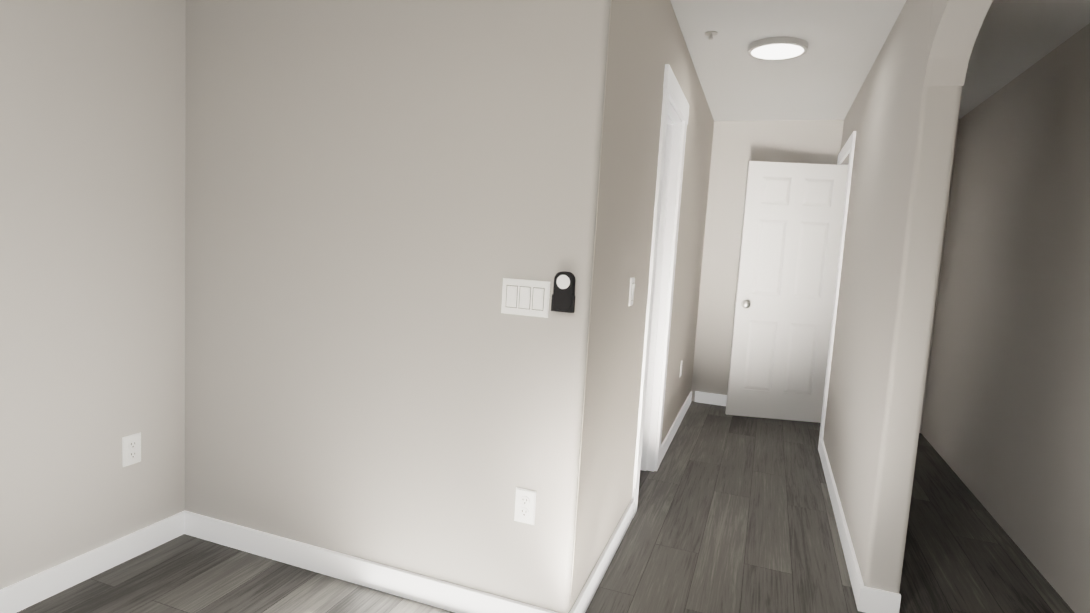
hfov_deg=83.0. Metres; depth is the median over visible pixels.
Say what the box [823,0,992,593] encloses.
wall
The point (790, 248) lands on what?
door
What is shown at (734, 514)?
floor
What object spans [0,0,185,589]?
wall
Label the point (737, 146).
wall
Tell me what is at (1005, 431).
wall
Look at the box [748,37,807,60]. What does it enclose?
recessed light
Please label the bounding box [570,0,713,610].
wall
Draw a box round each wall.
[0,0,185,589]
[185,0,610,612]
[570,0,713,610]
[691,119,959,432]
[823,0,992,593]
[921,23,1089,612]
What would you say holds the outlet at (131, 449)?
attached to the wall at (92, 233)
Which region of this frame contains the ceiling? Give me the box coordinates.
[670,0,1089,120]
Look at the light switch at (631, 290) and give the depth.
2.50 m
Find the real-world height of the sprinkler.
0.032 m
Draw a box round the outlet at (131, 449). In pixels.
[122,432,140,466]
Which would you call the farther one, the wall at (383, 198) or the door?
the door
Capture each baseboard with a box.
[0,391,900,612]
[569,392,691,612]
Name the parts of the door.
knob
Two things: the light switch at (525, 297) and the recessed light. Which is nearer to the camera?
the light switch at (525, 297)
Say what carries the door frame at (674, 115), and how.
attached to the wall at (646, 42)
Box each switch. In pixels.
[501,278,549,317]
[551,271,575,312]
[628,277,634,305]
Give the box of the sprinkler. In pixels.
[705,31,717,39]
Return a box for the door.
[725,161,847,422]
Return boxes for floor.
[17,401,1073,612]
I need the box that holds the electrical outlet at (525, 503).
[514,487,536,524]
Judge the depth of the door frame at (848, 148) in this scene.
4.11 m
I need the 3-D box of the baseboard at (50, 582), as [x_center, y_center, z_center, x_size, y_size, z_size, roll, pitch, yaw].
[0.128,1.055,2.108,3.450,0.094,7.090,6,6,20]
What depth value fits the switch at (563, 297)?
1.92 m
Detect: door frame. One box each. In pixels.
[632,64,688,517]
[818,131,855,450]
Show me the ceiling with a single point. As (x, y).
(824, 77)
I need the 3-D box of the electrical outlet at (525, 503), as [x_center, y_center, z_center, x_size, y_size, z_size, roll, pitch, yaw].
[-0.066,0.663,2.041,0.072,0.116,0.009,6,6,20]
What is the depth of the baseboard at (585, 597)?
2.57 m

